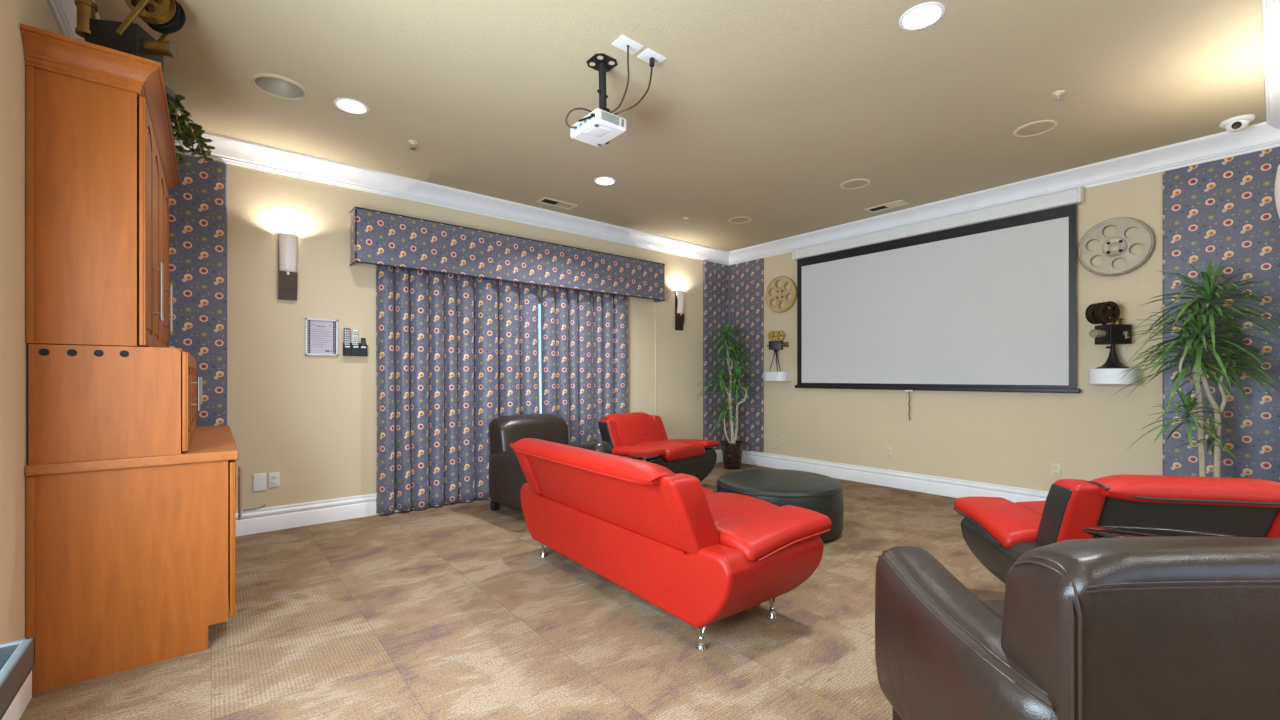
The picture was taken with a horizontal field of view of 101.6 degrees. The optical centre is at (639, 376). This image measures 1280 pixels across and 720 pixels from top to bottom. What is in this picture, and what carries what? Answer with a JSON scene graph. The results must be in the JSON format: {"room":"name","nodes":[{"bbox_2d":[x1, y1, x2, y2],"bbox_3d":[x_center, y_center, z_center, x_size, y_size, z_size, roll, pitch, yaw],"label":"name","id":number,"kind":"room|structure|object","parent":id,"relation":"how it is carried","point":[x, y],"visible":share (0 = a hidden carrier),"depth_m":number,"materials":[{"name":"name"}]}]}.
{"room":"home theater","nodes":[
{"label":"home theater","id":0,"kind":"room"},
{"bbox_2d":[0,0,61,643],"bbox_3d":[-1.224,-0.290,0.451,0.200,3.060,8.050,0,0,-39],"label":"wall","id":1,"kind":"structure","parent":0,"point":[34,13],"depth_m":1.90,"materials":[{"name":"paint"}]},
{"bbox_2d":[1,671,31,719],"bbox_3d":[-1.138,1.145,0.521,0.022,0.190,8.050,0,0,-39],"label":"baseboard","id":2,"kind":"structure","parent":1,"relation":"attached to","point":[20,702],"depth_m":1.90,"materials":[{"name":"paint"}]},
{"bbox_2d":[0,637,34,719],"bbox_3d":[-1.429,0.756,1.027,0.214,0.198,0.600,0,0,-39],"label":"shelf","id":3,"kind":"object","parent":1,"relation":"attached to","point":[17,657],"visible":1,"depth_m":1.23,"materials":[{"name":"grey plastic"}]},
{"bbox_2d":[47,0,99,40],"bbox_3d":[-1.099,-1.738,0.553,0.122,0.165,8.050,0,0,-39],"label":"trim","id":4,"kind":"structure","parent":1,"relation":"attached to","point":[64,12],"depth_m":2.46,"materials":[{"name":"paint"}]},
{"bbox_2d":[20,23,179,347],"bbox_3d":[-2.749,-0.734,2.779,0.392,1.203,1.775,0,0,-39],"label":"upper cabinet","id":5,"kind":"object","parent":1,"relation":"attached to","point":[102,168],"visible":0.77,"depth_m":2.15,"materials":[{"name":"brown wood"}]},
{"bbox_2d":[74,0,185,99],"bbox_3d":[-2.336,-1.574,2.405,0.344,0.478,0.199,0,0,-11],"label":"decoration","id":6,"kind":"object","parent":5,"relation":"on","point":[167,17],"visible":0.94,"depth_m":2.36,"materials":[{"name":"metal"}]},
{"bbox_2d":[167,94,214,166],"bbox_3d":[-2.873,-1.550,3.148,0.375,0.430,0.598,0,0,0],"label":"ivy plant","id":7,"kind":"object","parent":5,"relation":"on","point":[182,131],"visible":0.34,"depth_m":3.26,"materials":[{"name":"green plant"}]},
{"bbox_2d":[182,154,728,510],"bbox_3d":[-1.256,-0.290,5.761,6.890,3.060,0.200,0,0,-39],"label":"wall","id":8,"kind":"structure","parent":0,"point":[309,420],"depth_m":4.46,"materials":[{"name":"paint"}]},
{"bbox_2d":[168,154,226,426],"bbox_3d":[-3.417,-0.323,3.840,0.596,2.645,0.028,0,0,-39],"label":"wall panel","id":9,"kind":"object","parent":8,"relation":"attached to","point":[198,205],"visible":0.31,"depth_m":3.93,"materials":[{"name":"fabric"}]},
{"bbox_2d":[253,473,265,491],"bbox_3d":[-3.035,0.840,4.166,0.084,0.140,0.008,0,0,-39],"label":"blank wall plate","id":10,"kind":"object","parent":8,"relation":"attached to","point":[259,480],"visible":1,"depth_m":4.16,"materials":[{"name":"white plastic"}]},
{"bbox_2d":[269,472,279,487],"bbox_3d":[-2.961,0.832,4.225,0.074,0.118,0.012,0,0,-39],"label":"wall outlet","id":11,"kind":"object","parent":8,"relation":"attached to","point":[274,478],"visible":1,"depth_m":4.22,"materials":[{"name":"white plastic"}]},
{"bbox_2d":[278,232,297,300],"bbox_3d":[-2.868,-0.899,4.253,0.130,0.535,0.085,0,0,-39],"label":"wall sconce","id":12,"kind":"object","parent":8,"relation":"attached to","point":[287,242],"visible":1,"depth_m":4.24,"materials":[{"name":"white glass"}]},
{"bbox_2d":[305,318,337,355],"bbox_3d":[-2.701,-0.338,4.433,0.243,0.314,0.019,0,0,-39],"label":"framed notice","id":13,"kind":"object","parent":8,"relation":"attached to","point":[321,335],"visible":1,"depth_m":4.43,"materials":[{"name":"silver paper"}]},
{"bbox_2d":[312,325,330,346],"bbox_3d":[-2.703,-0.345,4.436,0.140,0.180,0.001,0,0,-39],"label":"print","id":14,"kind":"object","parent":13,"relation":"attached to","point":[321,334],"depth_m":4.43,"materials":[{"name":"grey paper"}]},
{"bbox_2d":[343,343,367,355],"bbox_3d":[-2.499,-0.242,4.582,0.186,0.115,0.046,0,0,-39],"label":"remote holder","id":15,"kind":"object","parent":8,"relation":"attached to","point":[348,350],"visible":1,"depth_m":4.56,"materials":[{"name":"black plastic"}]},
{"bbox_2d":[344,328,349,344],"bbox_3d":[-2.549,-0.308,4.541,0.050,0.236,0.022,0,0,-39],"label":"remote control","id":16,"kind":"object","parent":15,"relation":"in","point":[346,330],"visible":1,"depth_m":4.53,"materials":[{"name":"grey plastic"}]},
{"bbox_2d":[352,330,357,344],"bbox_3d":[-2.499,-0.302,4.581,0.046,0.225,0.022,0,0,-39],"label":"remote control","id":17,"kind":"object","parent":15,"relation":"in","point":[354,332],"visible":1,"depth_m":4.57,"materials":[{"name":"white plastic"}]},
{"bbox_2d":[361,338,365,344],"bbox_3d":[-2.450,-0.268,4.622,0.036,0.155,0.022,0,0,-39],"label":"remote control","id":18,"kind":"object","parent":15,"relation":"in","point":[363,340],"visible":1,"depth_m":4.62,"materials":[{"name":"black plastic"}]},
{"bbox_2d":[171,123,729,264],"bbox_3d":[-1.154,-1.738,5.637,6.490,0.165,0.122,0,0,-39],"label":"trim","id":19,"kind":"structure","parent":8,"relation":"attached to","point":[230,150],"depth_m":4.92,"materials":[{"name":"paint"}]},
{"bbox_2d":[376,265,539,513],"bbox_3d":[-1.693,0.096,5.158,1.645,2.263,0.143,0,0,-39],"label":"curtain","id":20,"kind":"object","parent":8,"relation":"hanging from","point":[456,354],"visible":0.87,"depth_m":5.04,"materials":[{"name":"fabric"}]},
{"bbox_2d":[236,449,722,535],"bbox_3d":[-1.185,1.145,5.676,6.490,0.190,0.022,0,0,-39],"label":"baseboard","id":21,"kind":"structure","parent":8,"relation":"attached to","point":[260,520],"depth_m":4.36,"materials":[{"name":"paint"}]},
{"bbox_2d":[349,207,664,301],"bbox_3d":[-1.111,-1.208,5.615,3.542,0.471,0.210,0,0,-39],"label":"valance","id":22,"kind":"object","parent":8,"relation":"attached to","point":[376,237],"visible":1,"depth_m":5.19,"materials":[{"name":"fabric"}]},
{"bbox_2d":[538,298,541,412],"bbox_3d":[-1.283,0.150,5.739,2.400,2.060,0.080,0,0,-39],"label":"window","id":23,"kind":"structure","parent":8,"relation":"in","point":[539,299],"depth_m":5.85,"materials":[{"name":"paint"}]},
{"bbox_2d":[541,285,628,443],"bbox_3d":[-0.584,0.096,6.075,1.211,2.263,0.134,0,0,-39],"label":"curtain","id":24,"kind":"object","parent":8,"relation":"hanging from","point":[585,346],"visible":0.68,"depth_m":6.02,"materials":[{"name":"fabric"}]},
{"bbox_2d":[655,303,656,414],"bbox_3d":[0.208,-0.070,6.826,0.022,1.800,0.012,0,0,-39],"label":"cord cover","id":25,"kind":"object","parent":8,"relation":"attached to","point":[655,303],"visible":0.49,"depth_m":6.82,"materials":[{"name":"beige plastic"}]},
{"bbox_2d":[675,290,684,330],"bbox_3d":[0.547,-0.899,7.057,0.130,0.535,0.085,0,0,-39],"label":"wall sconce","id":26,"kind":"object","parent":8,"relation":"attached to","point":[679,294],"visible":1,"depth_m":7.04,"materials":[{"name":"brown metal"}]},
{"bbox_2d":[703,261,727,448],"bbox_3d":[1.103,-0.304,7.550,0.519,2.689,0.028,0,0,-39],"label":"wall panel","id":27,"kind":"object","parent":8,"relation":"attached to","point":[715,275],"visible":0.66,"depth_m":7.49,"materials":[{"name":"fabric"}]},
{"bbox_2d":[19,462,1004,719],"bbox_3d":[1.361,1.290,2.573,6.890,0.100,8.450,0,0,-39],"label":"floor","id":28,"kind":"structure","parent":0,"point":[450,611],"depth_m":2.49,"materials":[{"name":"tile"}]},
{"bbox_2d":[26,460,241,694],"bbox_3d":[-2.636,0.812,2.868,0.680,0.855,1.621,0,0,-39],"label":"base cabinet","id":29,"kind":"object","parent":28,"relation":"on","point":[128,568],"visible":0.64,"depth_m":2.21,"materials":[{"name":"brown wood"}]},
{"bbox_2d":[25,425,238,475],"bbox_3d":[-2.647,0.363,2.863,0.656,0.043,1.655,0,0,-39],"label":"countertop","id":30,"kind":"structure","parent":29,"relation":"on","point":[208,443],"depth_m":2.30,"materials":[{"name":"brown wood"}]},
{"bbox_2d":[28,344,201,464],"bbox_3d":[-2.700,0.106,2.819,0.507,0.471,1.616,0,0,-39],"label":"cabinet","id":31,"kind":"object","parent":30,"relation":"on","point":[85,402],"visible":1,"depth_m":2.17,"materials":[{"name":"brown wood"}]},
{"bbox_2d":[488,413,611,510],"bbox_3d":[-0.850,0.803,4.879,0.861,0.874,0.944,0,0,44],"label":"armchair","id":32,"kind":"object","parent":28,"relation":"on","point":[507,478],"visible":0.5,"depth_m":4.79,"materials":[{"name":"leather"}]},
{"bbox_2d":[628,452,658,460],"bbox_3d":[0.031,0.960,4.580,0.280,0.560,0.280,0,0,-39],"label":"glass side table","id":33,"kind":"object","parent":28,"relation":"on","point":[643,455],"visible":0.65,"depth_m":4.56,"materials":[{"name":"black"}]},
{"bbox_2d":[598,412,719,481],"bbox_3d":[0.133,0.817,5.463,0.939,0.846,1.189,0,0,43],"label":"armchair","id":34,"kind":"object","parent":28,"relation":"on","point":[626,433],"visible":0.6,"depth_m":5.36,"materials":[{"name":"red leather"}]},
{"bbox_2d":[602,412,663,445],"bbox_3d":[-0.067,0.600,5.647,0.391,0.412,0.660,0,0,43],"label":"cushion","id":35,"kind":"object","parent":34,"relation":"on","point":[633,428],"depth_m":5.56,"materials":[{"name":"red leather"}]},
{"bbox_2d":[632,441,704,461],"bbox_3d":[0.276,0.743,5.332,0.550,0.135,0.614,0,0,43],"label":"seat cushion","id":36,"kind":"object","parent":34,"relation":"on","point":[675,451],"depth_m":5.19,"materials":[{"name":"red leather"}]},
{"bbox_2d":[510,438,831,651],"bbox_3d":[-0.044,0.817,3.111,0.940,0.846,2.089,0,0,-38],"label":"sofa","id":37,"kind":"object","parent":28,"relation":"on","point":[699,555],"visible":1,"depth_m":2.52,"materials":[{"name":"leather"}]},
{"bbox_2d":[510,438,674,485],"bbox_3d":[-0.258,0.600,2.946,0.391,0.412,1.470,0,0,-38],"label":"cushion","id":38,"kind":"object","parent":37,"relation":"on","point":[546,463],"depth_m":2.82,"materials":[{"name":"red leather"}]},
{"bbox_2d":[703,487,713,494],"bbox_3d":[0.111,0.743,3.230,0.550,0.135,0.501,0,0,-38],"label":"seat cushion","id":39,"kind":"object","parent":37,"relation":"on","point":[707,491],"depth_m":3.19,"materials":[{"name":"red leather"}]},
{"bbox_2d":[706,492,778,524],"bbox_3d":[0.420,0.743,2.829,0.550,0.135,0.501,0,0,-38],"label":"seat cushion","id":40,"kind":"object","parent":37,"relation":"on","point":[724,507],"depth_m":2.77,"materials":[{"name":"red leather"}]},
{"bbox_2d":[696,322,765,469],"bbox_3d":[1.211,0.238,7.041,0.910,2.004,0.811,0,0,-39],"label":"dracaena","id":41,"kind":"object","parent":28,"relation":"on","point":[732,450],"visible":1,"depth_m":7.04,"materials":[{"name":"plant"}]},
{"bbox_2d":[720,440,744,469],"bbox_3d":[1.251,1.060,7.082,0.330,0.360,0.330,0,0,-39],"label":"pot","id":42,"kind":"object","parent":28,"relation":"on","point":[732,450],"depth_m":6.97,"materials":[{"name":"glass"}]},
{"bbox_2d":[717,469,843,541],"bbox_3d":[1.133,1.030,4.281,1.000,0.419,1.000,0,0,-39],"label":"round ottoman","id":43,"kind":"object","parent":28,"relation":"on","point":[823,494],"visible":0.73,"depth_m":3.96,"materials":[{"name":"black leather"}]},
{"bbox_2d":[717,469,842,496],"bbox_3d":[1.133,0.850,4.281,0.988,0.057,0.988,0,0,-39],"label":"cushion","id":44,"kind":"object","parent":43,"relation":"on","point":[748,482],"depth_m":4.07,"materials":[{"name":"black leather"}]},
{"bbox_2d":[875,536,1279,719],"bbox_3d":[1.295,0.803,1.505,0.944,0.874,0.861,0,0,0],"label":"armchair","id":45,"kind":"object","parent":28,"relation":"on","point":[1155,627],"visible":1,"depth_m":1.11,"materials":[{"name":"leather"}]},
{"bbox_2d":[981,600,1003,617],"bbox_3d":[1.295,0.880,1.605,0.462,0.200,0.640,0,0,0],"label":"seat cushion","id":46,"kind":"object","parent":45,"relation":"on","point":[997,606],"depth_m":1.82,"materials":[{"name":"brown leather"}]},
{"bbox_2d":[953,474,1279,583],"bbox_3d":[2.259,0.817,2.422,1.169,0.846,0.939,0,0,12],"label":"sofa","id":47,"kind":"object","parent":28,"relation":"on","point":[997,530],"visible":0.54,"depth_m":2.12,"materials":[{"name":"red leather"}]},
{"bbox_2d":[1016,501,1045,516],"bbox_3d":[2.299,0.743,2.612,0.594,0.135,0.550,0,0,12],"label":"seat cushion","id":48,"kind":"object","parent":47,"relation":"on","point":[1037,507],"depth_m":2.80,"materials":[{"name":"red leather"}]},
{"bbox_2d":[1091,474,1279,507],"bbox_3d":[2.202,0.600,2.157,0.660,0.412,0.391,0,0,12],"label":"cushion","id":49,"kind":"object","parent":47,"relation":"on","point":[1124,490],"depth_m":2.01,"materials":[{"name":"red leather"}]},
{"bbox_2d":[1083,526,1237,537],"bbox_3d":[1.905,0.900,1.800,0.600,0.680,0.280,0,0,22],"label":"glass side table","id":50,"kind":"object","parent":28,"relation":"on","point":[1099,531],"visible":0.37,"depth_m":1.88,"materials":[{"name":"black glass"}]},
{"bbox_2d":[1110,259,1279,476],"bbox_3d":[3.893,0.191,3.706,1.000,2.098,0.881,0,0,-39],"label":"dracaena","id":51,"kind":"object","parent":28,"relation":"on","point":[1195,342],"visible":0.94,"depth_m":3.66,"materials":[{"name":"plant"}]},
{"bbox_2d":[94,0,1265,251],"bbox_3d":[1.361,-1.970,2.573,6.890,0.300,8.450,0,0,-39],"label":"ceiling","id":52,"kind":"structure","parent":0,"point":[761,111],"depth_m":3.29,"materials":[{"name":"paint"}]},
{"bbox_2d":[250,73,308,99],"bbox_3d":[-2.260,-1.879,3.277,0.306,0.141,0.306,0,0,-39],"label":"ceiling speaker","id":53,"kind":"object","parent":52,"relation":"in","point":[278,86],"visible":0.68,"depth_m":3.35,"materials":[{"name":"paint"}]},
{"bbox_2d":[334,98,368,113],"bbox_3d":[-1.937,-1.861,3.507,0.208,0.097,0.208,0,0,-39],"label":"recessed light","id":54,"kind":"object","parent":52,"relation":"in","point":[348,105],"visible":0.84,"depth_m":3.52,"materials":[{"name":"white plastic"}]},
{"bbox_2d":[408,140,417,149],"bbox_3d":[-1.758,-1.793,4.042,0.068,0.054,0.068,0,0,31],"label":"sprinkler head","id":55,"kind":"object","parent":52,"relation":"attached to","point":[412,142],"visible":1,"depth_m":4.03},
{"bbox_2d":[536,197,577,209],"bbox_3d":[-0.866,-1.816,5.467,0.400,0.008,0.170,0,0,-39],"label":"ceiling vent","id":56,"kind":"object","parent":52,"relation":"in","point":[544,200],"visible":1,"depth_m":5.46,"materials":[{"name":"beige plastic"}]},
{"bbox_2d":[570,53,625,146],"bbox_3d":[-0.241,-1.627,3.105,0.230,0.386,0.308,0,0,-39],"label":"ceiling projector","id":57,"kind":"object","parent":52,"relation":"hanging from","point":[598,130],"visible":0.99,"depth_m":3.03,"materials":[{"name":"white plastic"}]},
{"bbox_2d":[565,108,591,127],"bbox_3d":[-0.351,-1.522,3.060,0.188,0.094,0.051,0,0,22],"label":"cable","id":58,"kind":"object","parent":57,"relation":"attached to","point":[570,111],"visible":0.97,"depth_m":3.06,"materials":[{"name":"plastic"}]},
{"bbox_2d":[578,113,594,121],"bbox_3d":[-0.303,-1.477,2.980,0.023,0.022,0.132,0,0,-44],"label":"cable","id":59,"kind":"object","parent":57,"relation":"attached to","point":[592,114],"visible":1,"depth_m":2.97,"materials":[{"name":"black plastic"}]},
{"bbox_2d":[607,113,616,124],"bbox_3d":[-0.169,-1.478,2.984,0.123,0.049,0.002,0,0,-39],"label":"vent grille","id":60,"kind":"object","parent":57,"relation":"attached to","point":[611,118],"depth_m":2.99,"materials":[{"name":"grey plastic"}]},
{"bbox_2d":[594,177,615,184],"bbox_3d":[-0.325,-1.861,4.847,0.208,0.097,0.208,0,0,-39],"label":"recessed light","id":61,"kind":"object","parent":52,"relation":"in","point":[600,180],"visible":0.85,"depth_m":4.87,"materials":[{"name":"white plastic"}]},
{"bbox_2d":[612,35,643,54],"bbox_3d":[-0.066,-1.816,2.857,0.150,0.009,0.100,0,0,-39],"label":"wall plate","id":62,"kind":"object","parent":52,"relation":"attached to","point":[623,41],"visible":1,"depth_m":2.84,"materials":[{"name":"white plastic"}]},
{"bbox_2d":[609,46,628,112],"bbox_3d":[-0.124,-1.667,2.957,0.049,0.295,0.237,0,0,-39],"label":"cable","id":63,"kind":"object","parent":62,"relation":"hanging from","point":[619,105],"visible":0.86,"depth_m":2.90,"materials":[{"name":"black rubber"}]},
{"bbox_2d":[637,48,666,66],"bbox_3d":[0.068,-1.792,2.967,0.140,0.056,0.100,0,0,-39],"label":"wall plate","id":64,"kind":"object","parent":52,"relation":"attached to","point":[653,58],"visible":1,"depth_m":2.96,"materials":[{"name":"white plastic"}]},
{"bbox_2d":[614,66,652,114],"bbox_3d":[-0.054,-1.645,3.003,0.264,0.250,0.021,0,0,19],"label":"cable","id":65,"kind":"object","parent":64,"relation":"hanging from","point":[643,96],"visible":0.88,"depth_m":2.98,"materials":[{"name":"black rubber"}]},
{"bbox_2d":[728,217,751,223],"bbox_3d":[1.159,-1.816,6.051,0.264,0.008,0.264,0,0,-39],"label":"ceiling speaker","id":66,"kind":"object","parent":52,"relation":"attached to","point":[737,220],"visible":1,"depth_m":6.06,"materials":[{"name":"beige plastic"}]},
{"bbox_2d":[731,218,748,222],"bbox_3d":[1.159,-1.818,6.051,0.220,0.004,0.220,0,0,-39],"label":"grille","id":67,"kind":"object","parent":66,"relation":"attached to","point":[733,220],"depth_m":6.06,"materials":[{"name":"beige metal"}]},
{"bbox_2d":[840,179,869,188],"bbox_3d":[2.027,-1.816,4.922,0.264,0.008,0.264,0,0,-39],"label":"ceiling speaker","id":68,"kind":"object","parent":52,"relation":"attached to","point":[854,183],"visible":1,"depth_m":4.90,"materials":[{"name":"beige plastic"}]},
{"bbox_2d":[843,180,867,187],"bbox_3d":[2.027,-1.818,4.922,0.220,0.004,0.220,0,0,-39],"label":"grille","id":69,"kind":"object","parent":68,"relation":"attached to","point":[850,183],"depth_m":4.90,"materials":[{"name":"beige metal"}]},
{"bbox_2d":[864,200,909,212],"bbox_3d":[2.627,-1.816,5.559,0.170,0.008,0.400,0,0,-39],"label":"ceiling vent","id":70,"kind":"object","parent":52,"relation":"in","point":[899,202],"visible":1,"depth_m":5.55,"materials":[{"name":"beige plastic"}]},
{"bbox_2d":[899,2,944,30],"bbox_3d":[1.422,-1.861,2.636,0.208,0.097,0.208,0,0,-39],"label":"recessed light","id":71,"kind":"object","parent":52,"relation":"in","point":[924,15],"visible":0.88,"depth_m":2.69,"materials":[{"name":"white plastic"}]},
{"bbox_2d":[1013,120,1057,136],"bbox_3d":[2.895,-1.816,3.826,0.264,0.008,0.264,0,0,-39],"label":"ceiling speaker","id":72,"kind":"object","parent":52,"relation":"attached to","point":[1043,126],"visible":1,"depth_m":3.81,"materials":[{"name":"beige plastic"}]},
{"bbox_2d":[1017,122,1053,135],"bbox_3d":[2.895,-1.818,3.826,0.220,0.004,0.220,0,0,-39],"label":"grille","id":73,"kind":"object","parent":72,"relation":"attached to","point":[1034,128],"depth_m":3.82,"materials":[{"name":"beige metal"}]},
{"bbox_2d":[1051,90,1064,102],"bbox_3d":[2.679,-1.793,3.345,0.068,0.054,0.068,0,0,31],"label":"sprinkler head","id":74,"kind":"object","parent":52,"relation":"attached to","point":[1057,94],"visible":1,"depth_m":3.33},
{"bbox_2d":[1219,114,1255,131],"bbox_3d":[4.233,-1.782,3.701,0.170,0.077,0.170,0,0,-39],"label":"dome camera","id":75,"kind":"object","parent":52,"relation":"attached to","point":[1238,123],"visible":1,"depth_m":3.66,"materials":[{"name":"white plastic"}]},
{"bbox_2d":[729,147,1275,491],"bbox_3d":[3.116,-0.290,5.708,0.200,3.060,5.430,0,0,-39],"label":"wall","id":76,"kind":"structure","parent":0,"point":[1013,439],"depth_m":4.92,"materials":[{"name":"paint"}]},
{"bbox_2d":[729,258,763,451],"bbox_3d":[1.517,-0.304,7.477,0.029,2.689,0.605,0,0,-39],"label":"wall panel","id":77,"kind":"object","parent":76,"relation":"attached to","point":[746,279],"visible":0.73,"depth_m":7.41,"materials":[{"name":"fabric"}]},
{"bbox_2d":[763,372,791,380],"bbox_3d":[1.812,-0.007,6.973,0.210,0.125,0.360,0,0,-39],"label":"wall shelf","id":78,"kind":"object","parent":76,"relation":"attached to","point":[767,376],"visible":0.99,"depth_m":6.86,"materials":[{"name":"white plastic"}]},
{"bbox_2d":[767,330,787,371],"bbox_3d":[1.841,-0.343,6.974,0.275,0.549,0.136,0,0,29],"label":"film camera","id":79,"kind":"object","parent":78,"relation":"on","point":[777,344],"visible":1,"depth_m":6.94,"materials":[{"name":"metal"}]},
{"bbox_2d":[765,276,796,312],"bbox_3d":[1.888,-1.105,6.997,0.062,0.490,0.490,0,0,-39],"label":"reel","id":80,"kind":"object","parent":76,"relation":"attached to","point":[781,293],"visible":0.99,"depth_m":6.97,"materials":[{"name":"metal"}]},
{"bbox_2d":[885,446,891,456],"bbox_3d":[2.815,0.848,5.907,0.012,0.118,0.074,0,0,-39],"label":"wall outlet","id":81,"kind":"object","parent":76,"relation":"attached to","point":[888,450],"visible":1,"depth_m":5.91,"materials":[{"name":"beige plastic"}]},
{"bbox_2d":[741,450,1048,502],"bbox_3d":[2.967,1.145,5.715,0.022,0.190,5.230,0,0,-39],"label":"baseboard","id":82,"kind":"structure","parent":76,"relation":"attached to","point":[950,487],"depth_m":5.82,"materials":[{"name":"paint"}]},
{"bbox_2d":[792,186,1083,420],"bbox_3d":[2.935,-0.591,5.674,0.120,2.130,2.915,0,0,-39],"label":"projection screen","id":83,"kind":"object","parent":76,"relation":"attached to","point":[984,299],"visible":1,"depth_m":5.36,"materials":[{"name":"white fabric"}]},
{"bbox_2d":[729,122,1279,264],"bbox_3d":[2.928,-1.738,5.683,0.122,0.165,5.230,0,0,-39],"label":"trim","id":84,"kind":"structure","parent":76,"relation":"attached to","point":[1260,136],"depth_m":4.67,"materials":[{"name":"paint"}]},
{"bbox_2d":[1051,463,1060,476],"bbox_3d":[3.774,0.842,4.739,0.012,0.118,0.074,0,0,-39],"label":"wall outlet","id":85,"kind":"object","parent":76,"relation":"attached to","point":[1055,467],"visible":1,"depth_m":4.73,"materials":[{"name":"beige plastic"}]},
{"bbox_2d":[1088,368,1141,383],"bbox_3d":[3.943,-0.005,4.353,0.240,0.130,0.325,0,0,-39],"label":"wall shelf","id":86,"kind":"object","parent":76,"relation":"attached to","point":[1095,376],"visible":0.91,"depth_m":4.26,"materials":[{"name":"white plastic"}]},
{"bbox_2d":[1085,301,1131,368],"bbox_3d":[3.894,-0.345,4.345,0.308,0.550,0.216,0,0,-5],"label":"projector","id":87,"kind":"object","parent":86,"relation":"on","point":[1113,334],"visible":0.98,"depth_m":4.30,"materials":[{"name":"metal"}]},
{"bbox_2d":[1078,217,1154,275],"bbox_3d":[4.013,-1.095,4.409,0.062,0.486,0.486,0,0,-39],"label":"reel","id":88,"kind":"object","parent":76,"relation":"attached to","point":[1117,246],"visible":1,"depth_m":4.38,"materials":[{"name":"grey metal"}]},
{"bbox_2d":[1163,147,1279,482],"bbox_3d":[4.404,-0.304,3.960,0.029,2.689,0.625,0,0,-39],"label":"wall panel","id":89,"kind":"object","parent":76,"relation":"attached to","point":[1217,211],"visible":0.63,"depth_m":3.90,"materials":[{"name":"fabric"}]},
{"bbox_3d":[3.932,-0.290,2.995,1.980,3.060,0.200,0,0,-39],"label":"wall","id":90,"kind":"structure","parent":0,"visible":0},
{"bbox_2d":[1262,0,1279,129],"bbox_3d":[3.783,-1.738,3.081,2.102,0.165,0.122,0,0,-39],"label":"trim","id":91,"kind":"structure","parent":90,"relation":"attached to","point":[1270,9],"depth_m":2.92,"materials":[{"name":"paint"}]},
{"bbox_2d":[1274,164,1279,217],"bbox_3d":[3.541,-0.899,2.858,0.130,0.535,0.085,0,0,-39],"label":"wall sconce","id":92,"kind":"object","parent":90,"relation":"attached to","point":[1277,180],"visible":1,"depth_m":2.86,"materials":[{"name":"white glass"}]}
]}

